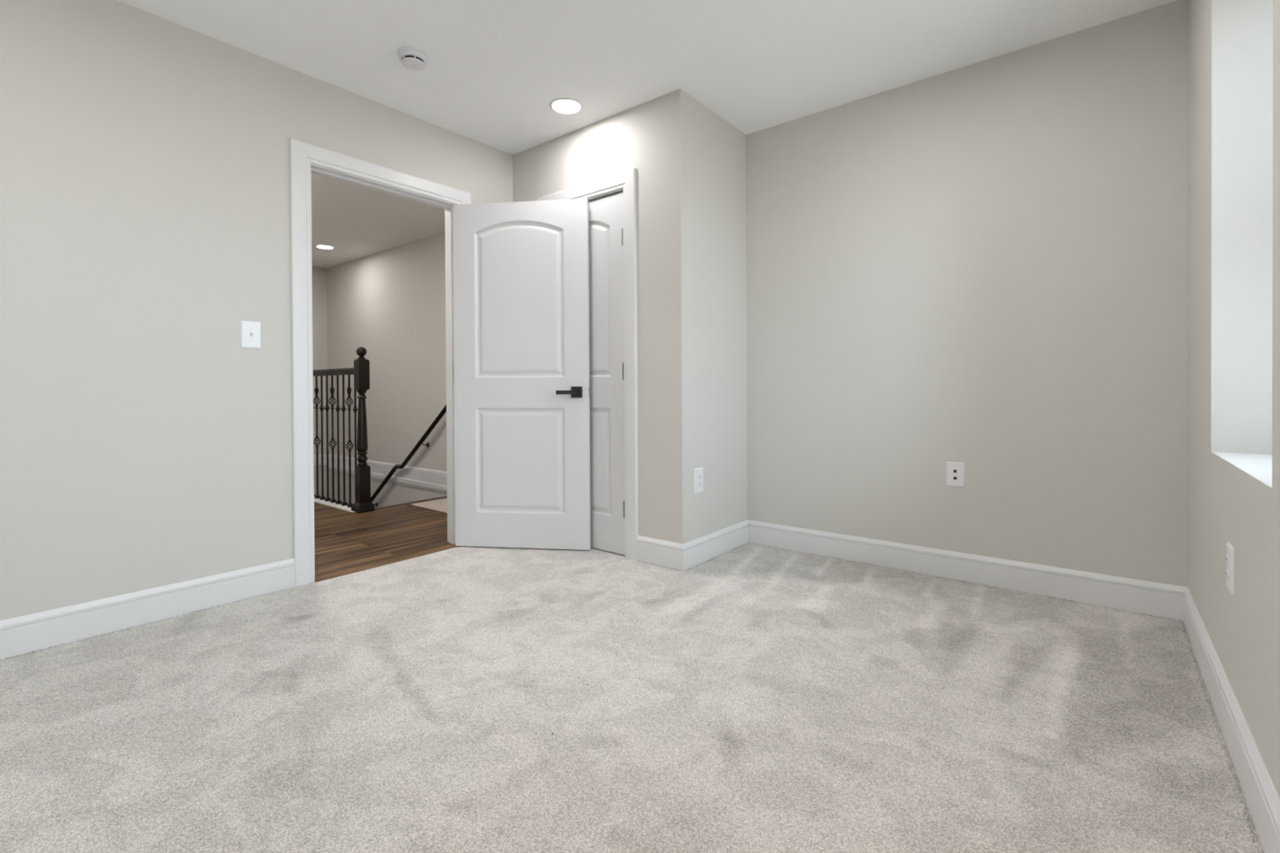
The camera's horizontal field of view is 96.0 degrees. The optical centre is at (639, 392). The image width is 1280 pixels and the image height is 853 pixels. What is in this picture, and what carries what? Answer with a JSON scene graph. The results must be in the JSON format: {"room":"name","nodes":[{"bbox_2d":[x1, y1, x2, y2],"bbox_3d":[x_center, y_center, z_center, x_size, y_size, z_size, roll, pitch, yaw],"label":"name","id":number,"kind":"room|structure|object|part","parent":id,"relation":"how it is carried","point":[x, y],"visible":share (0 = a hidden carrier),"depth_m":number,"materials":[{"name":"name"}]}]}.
{"room":"empty bedroom","nodes":[
{"label":"empty bedroom","id":0,"kind":"room"},
{"bbox_2d":[0,0,512,621],"bbox_3d":[-1.900,-0.306,2.549,0.120,2.472,5.014,0,1,39],"label":"wall","id":1,"kind":"structure","parent":0,"point":[144,156],"depth_m":2.33,"materials":[{"name":"grey paint"}]},
{"bbox_2d":[0,558,295,659],"bbox_3d":[-2.497,0.872,1.694,0.016,0.134,2.712,0,1,39],"label":"baseboard","id":2,"kind":"structure","parent":1,"relation":"attached to","point":[24,634],"depth_m":2.30,"materials":[{"name":"white wood"}]},
{"bbox_2d":[240,320,261,348],"bbox_3d":[-1.759,-0.262,2.612,0.021,0.124,0.080,0,1,39],"label":"light switch","id":3,"kind":"object","parent":1,"relation":"attached to","point":[251,335],"visible":1,"depth_m":2.61,"materials":[{"name":"white plastic"}]},
{"bbox_2d":[289,137,471,586],"bbox_3d":[-1.389,-0.145,3.175,0.137,2.135,1.003,0,1,39],"label":"door frame","id":4,"kind":"structure","parent":1,"relation":"attached to","point":[302,153],"depth_m":2.80,"materials":[{"name":"white wood"}]},
{"bbox_2d":[453,198,591,550],"bbox_3d":[-0.705,-0.101,3.387,0.846,2.023,0.139,0,0,8],"label":"door","id":5,"kind":"structure","parent":4,"relation":"attached to","point":[521,269],"depth_m":3.37,"materials":[{"name":"white paint"}]},
{"bbox_3d":[-0.417,-0.001,3.302,0.121,0.024,0.045,0,0,8],"label":"lever","id":6,"kind":"part","parent":5,"relation":"part of","materials":[{"name":"black metal"}]},
{"bbox_2d":[311,266,327,497],"bbox_3d":[-4.716,1.082,6.352,0.100,5.272,2.414,0,1,39],"label":"wall","id":7,"kind":"structure","parent":0,"point":[318,274],"depth_m":7.18,"materials":[{"name":"grey paint"}]},
{"bbox_2d":[313,453,326,466],"bbox_3d":[-4.641,0.851,6.354,0.016,0.134,2.314,0,1,39],"label":"baseboard","id":8,"kind":"structure","parent":7,"relation":"attached to","point":[324,455],"depth_m":7.17,"materials":[{"name":"white wood"}]},
{"bbox_2d":[311,173,444,267],"bbox_3d":[-2.917,-1.604,4.947,4.464,0.100,2.314,0,1,39],"label":"ceiling","id":9,"kind":"structure","parent":0,"point":[357,221],"depth_m":5.24,"materials":[{"name":"white paint"}]},
{"bbox_2d":[315,244,334,248],"bbox_3d":[-3.370,-1.556,6.167,0.180,0.007,0.180,0,1,39],"label":"recessed light","id":10,"kind":"object","parent":9,"relation":"in","point":[323,246],"visible":1,"depth_m":6.17,"materials":[{"name":"white plastic"}]},
{"bbox_2d":[316,245,333,248],"bbox_3d":[-3.370,-1.557,6.167,0.151,0.002,0.151,0,0,35],"label":"diffuser","id":11,"kind":"object","parent":10,"relation":"attached to","point":[319,246],"depth_m":6.17,"materials":[{"name":"white"}]},
{"bbox_2d":[326,231,447,508],"bbox_3d":[-2.188,1.071,5.940,4.564,5.272,0.100,0,1,39],"label":"wall","id":12,"kind":"structure","parent":0,"point":[390,303],"depth_m":6.23,"materials":[{"name":"grey paint"}]},
{"bbox_2d":[328,453,447,493],"bbox_3d":[-2.186,0.841,5.862,4.464,0.134,0.016,0,1,39],"label":"baseboard","id":13,"kind":"structure","parent":12,"relation":"attached to","point":[431,476],"depth_m":6.09,"materials":[{"name":"white wood"}]},
{"bbox_2d":[370,404,446,506],"bbox_3d":[-2.654,0.918,6.185,3.057,2.275,0.098,0,1,39],"label":"wall handrail","id":14,"kind":"object","parent":12,"relation":"attached to","point":[443,411],"visible":0.45,"depth_m":5.86,"materials":[{"name":"black wood"}]},
{"bbox_2d":[512,88,693,544],"bbox_3d":[-0.277,-0.321,3.416,1.334,2.472,0.100,0,1,39],"label":"wall","id":15,"kind":"structure","parent":0,"point":[653,137],"depth_m":3.06,"materials":[{"name":"grey paint"}]},
{"bbox_2d":[537,167,638,560],"bbox_3d":[-0.297,-0.153,3.424,0.790,2.135,0.116,0,1,39],"label":"door frame","id":16,"kind":"structure","parent":15,"relation":"attached to","point":[625,180],"depth_m":3.16,"materials":[{"name":"white wood"}]},
{"bbox_2d":[588,192,625,555],"bbox_3d":[-0.342,-0.102,3.403,0.650,2.021,0.087,0,1,39],"label":"door","id":17,"kind":"structure","parent":15,"relation":"in","point":[606,255],"depth_m":3.30,"materials":[{"name":"white paint"}]},
{"bbox_2d":[636,535,683,571],"bbox_3d":[0.106,0.848,3.049,0.309,0.134,0.016,0,1,39],"label":"baseboard","id":18,"kind":"structure","parent":15,"relation":"attached to","point":[664,553],"depth_m":3.04,"materials":[{"name":"white wood"}]},
{"bbox_2d":[0,502,1263,852],"bbox_3d":[-2.353,0.940,2.925,7.871,0.038,4.814,0,1,39],"label":"floor","id":19,"kind":"structure","parent":0,"point":[750,697],"depth_m":1.64,"materials":[{"name":"beige carpet"}]},
{"bbox_2d":[411,497,447,513],"bbox_3d":[-1.365,0.906,4.688,0.747,0.008,0.637,0,1,39],"label":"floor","id":20,"kind":"structure","parent":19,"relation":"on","point":[441,505],"depth_m":4.63,"materials":[{"name":"beige carpet"}]},
{"bbox_2d":[117,0,1177,155],"bbox_3d":[-0.598,-1.592,1.449,3.287,0.100,4.744,0,1,39],"label":"ceiling","id":21,"kind":"structure","parent":0,"point":[494,70],"depth_m":2.58,"materials":[{"name":"white paint"}]},
{"bbox_2d":[396,45,429,70],"bbox_3d":[-1.039,-1.522,2.642,0.136,0.052,0.136,0,0,1],"label":"smoke detector","id":22,"kind":"object","parent":21,"relation":"attached to","point":[412,58],"visible":1,"depth_m":2.61,"materials":[{"name":"white plastic"}]},
{"bbox_2d":[549,97,582,114],"bbox_3d":[-0.399,-1.551,3.125,0.180,0.007,0.180,0,1,39],"label":"recessed light","id":23,"kind":"object","parent":21,"relation":"in","point":[566,105],"visible":1,"depth_m":3.12,"materials":[{"name":"white"}]},
{"bbox_2d":[552,99,580,112],"bbox_3d":[-0.399,-1.552,3.125,0.151,0.002,0.151,-1,1,-40],"label":"diffuser","id":24,"kind":"object","parent":23,"relation":"attached to","point":[558,105],"depth_m":3.12,"materials":[{"name":"white"}]},
{"bbox_2d":[691,96,747,540],"bbox_3d":[0.454,-0.325,3.341,0.100,2.472,0.696,0,1,39],"label":"wall","id":25,"kind":"structure","parent":0,"point":[718,148],"depth_m":3.25,"materials":[{"name":"grey paint"}]},
{"bbox_2d":[694,466,703,493],"bbox_3d":[0.318,0.471,3.084,0.009,0.135,0.082,0,1,39],"label":"electrical outlet","id":26,"kind":"object","parent":25,"relation":"attached to","point":[699,487],"visible":1,"depth_m":3.07,"materials":[{"name":"white plastic"}]},
{"bbox_2d":[682,520,748,571],"bbox_3d":[0.438,0.845,3.229,0.016,0.134,0.712,0,1,39],"label":"baseboard","id":27,"kind":"structure","parent":25,"relation":"attached to","point":[700,550],"depth_m":3.18,"materials":[{"name":"white wood"}]},
{"bbox_2d":[746,0,1188,587],"bbox_3d":[1.624,-0.327,2.801,2.403,2.472,0.120,0,1,39],"label":"wall","id":28,"kind":"structure","parent":0,"point":[983,265],"depth_m":2.70,"materials":[{"name":"grey paint"}]},
{"bbox_2d":[946,461,964,487],"bbox_3d":[1.532,0.398,2.801,0.081,0.120,0.008,0,1,39],"label":"outlet","id":29,"kind":"object","parent":28,"relation":"attached to","point":[955,471],"visible":1,"depth_m":2.80,"materials":[{"name":"white plastic"}]},
{"bbox_2d":[747,520,1186,621],"bbox_3d":[1.412,0.842,2.896,1.953,0.134,0.016,0,1,39],"label":"baseboard","id":30,"kind":"structure","parent":28,"relation":"attached to","point":[1158,599],"depth_m":2.71,"materials":[{"name":"white wood"}]},
{"bbox_2d":[1188,0,1279,798],"bbox_3d":[0.868,-0.306,0.291,0.450,2.472,4.744,0,1,39],"label":"wall","id":31,"kind":"structure","parent":0,"point":[1234,45],"depth_m":1.76,"materials":[{"name":"grey paint"}]},
{"bbox_2d":[1225,542,1234,595],"bbox_3d":[1.569,0.468,1.537,0.009,0.124,0.078,0,1,39],"label":"electrical outlet","id":32,"kind":"object","parent":31,"relation":"attached to","point":[1229,558],"visible":1,"depth_m":1.52,"materials":[{"name":"white plastic"}]},
{"bbox_2d":[1225,555,1229,565],"bbox_3d":[1.567,0.448,1.538,0.003,0.024,0.034,0,1,39],"label":"socket","id":33,"kind":"object","parent":32,"relation":"attached to","point":[1227,558],"depth_m":1.53,"materials":[{"name":"white plastic"}]},
{"bbox_2d":[1225,569,1229,580],"bbox_3d":[1.568,0.487,1.538,0.003,0.024,0.034,0,1,39],"label":"socket","id":34,"kind":"object","parent":32,"relation":"attached to","point":[1227,573],"depth_m":1.53,"materials":[{"name":"white plastic"}]},
{"bbox_2d":[1182,587,1279,852],"bbox_3d":[0.692,0.863,0.445,0.016,0.134,4.744,0,1,39],"label":"baseboard","id":35,"kind":"structure","parent":31,"relation":"attached to","point":[1260,793],"depth_m":1.38,"materials":[{"name":"white wood"}]},
{"bbox_2d":[1211,451,1271,488],"bbox_3d":[1.681,0.193,1.381,0.359,0.005,0.828,0,1,39],"label":"window sill","id":36,"kind":"structure","parent":31,"relation":"attached to","point":[1259,466],"depth_m":1.54,"materials":[{"name":"white"}]},
{"bbox_3d":[-3.003,2.328,5.812,3.250,2.770,1.141,0,1,39],"label":"wall","id":37,"kind":"structure","parent":0,"visible":0},
{"bbox_2d":[314,497,355,512],"bbox_3d":[-3.381,1.038,5.420,3.150,0.258,0.110,0,1,39],"label":"trim","id":38,"kind":"structure","parent":37,"relation":"attached to","point":[345,508],"depth_m":4.67,"materials":[{"name":"white wood"}]},
{"bbox_2d":[312,346,374,513],"bbox_3d":[-3.349,0.283,5.411,3.211,1.270,0.122,0,1,39],"label":"stair railing","id":39,"kind":"object","parent":38,"relation":"on","point":[360,371],"visible":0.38,"depth_m":4.56,"materials":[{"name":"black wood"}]},
{"bbox_2d":[313,435,320,447],"bbox_3d":[-2.774,0.423,4.954,0.056,0.100,0.056,0,1,39],"label":"basket","id":40,"kind":"object","parent":39,"relation":"on","point":[317,437],"depth_m":4.95,"materials":[{"name":"black metal"}]},
{"bbox_2d":[313,395,320,406],"bbox_3d":[-2.776,0.072,4.951,0.056,0.098,0.056,0,1,39],"label":"basket","id":41,"kind":"object","parent":39,"relation":"on","point":[316,397],"depth_m":4.94,"materials":[{"name":"black metal"}]},
{"bbox_2d":[328,395,336,407],"bbox_3d":[-2.542,0.072,4.764,0.056,0.098,0.056,0,1,39],"label":"basket","id":42,"kind":"object","parent":39,"relation":"on","point":[331,397],"depth_m":4.76,"materials":[{"name":"black metal"}]},
{"bbox_3d":[-3.390,-0.168,5.440,3.110,0.054,0.064,0,1,39],"label":"handrail","id":43,"kind":"part","parent":39,"relation":"part of","materials":[{"name":"black wood"}]},
{"bbox_2d":[328,437,337,449],"bbox_3d":[-2.540,0.423,4.766,0.056,0.100,0.056,0,1,39],"label":"basket","id":44,"kind":"object","parent":39,"relation":"on","point":[332,438],"depth_m":4.76,"materials":[{"name":"black metal"}]},
{"bbox_2d":[345,440,353,452],"bbox_3d":[-2.305,0.423,4.579,0.056,0.100,0.056,0,1,39],"label":"basket","id":45,"kind":"object","parent":39,"relation":"on","point":[348,441],"depth_m":4.57,"materials":[{"name":"black metal"}]},
{"bbox_2d":[345,395,353,408],"bbox_3d":[-2.307,0.072,4.577,0.056,0.098,0.056,0,1,39],"label":"basket","id":46,"kind":"object","parent":39,"relation":"on","point":[348,397],"depth_m":4.57,"materials":[{"name":"black metal"}]},
{"bbox_3d":[-2.142,0.331,4.447,0.122,1.174,0.122,0,1,39],"label":"newel post","id":47,"kind":"part","parent":39,"relation":"part of","materials":[{"name":"black wood"}]},
{"bbox_3d":[-2.936,2.162,5.818,2.952,2.440,1.046,0,1,39],"label":"trim","id":48,"kind":"structure","parent":37,"relation":"attached to","visible":0},
{"bbox_2d":[374,496,447,511],"bbox_3d":[-2.917,2.066,5.801,3.020,2.312,1.046,0,1,39],"label":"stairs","id":49,"kind":"structure","parent":48,"relation":"on","point":[443,497],"depth_m":4.71,"materials":[{"name":"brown wood"}]}
]}

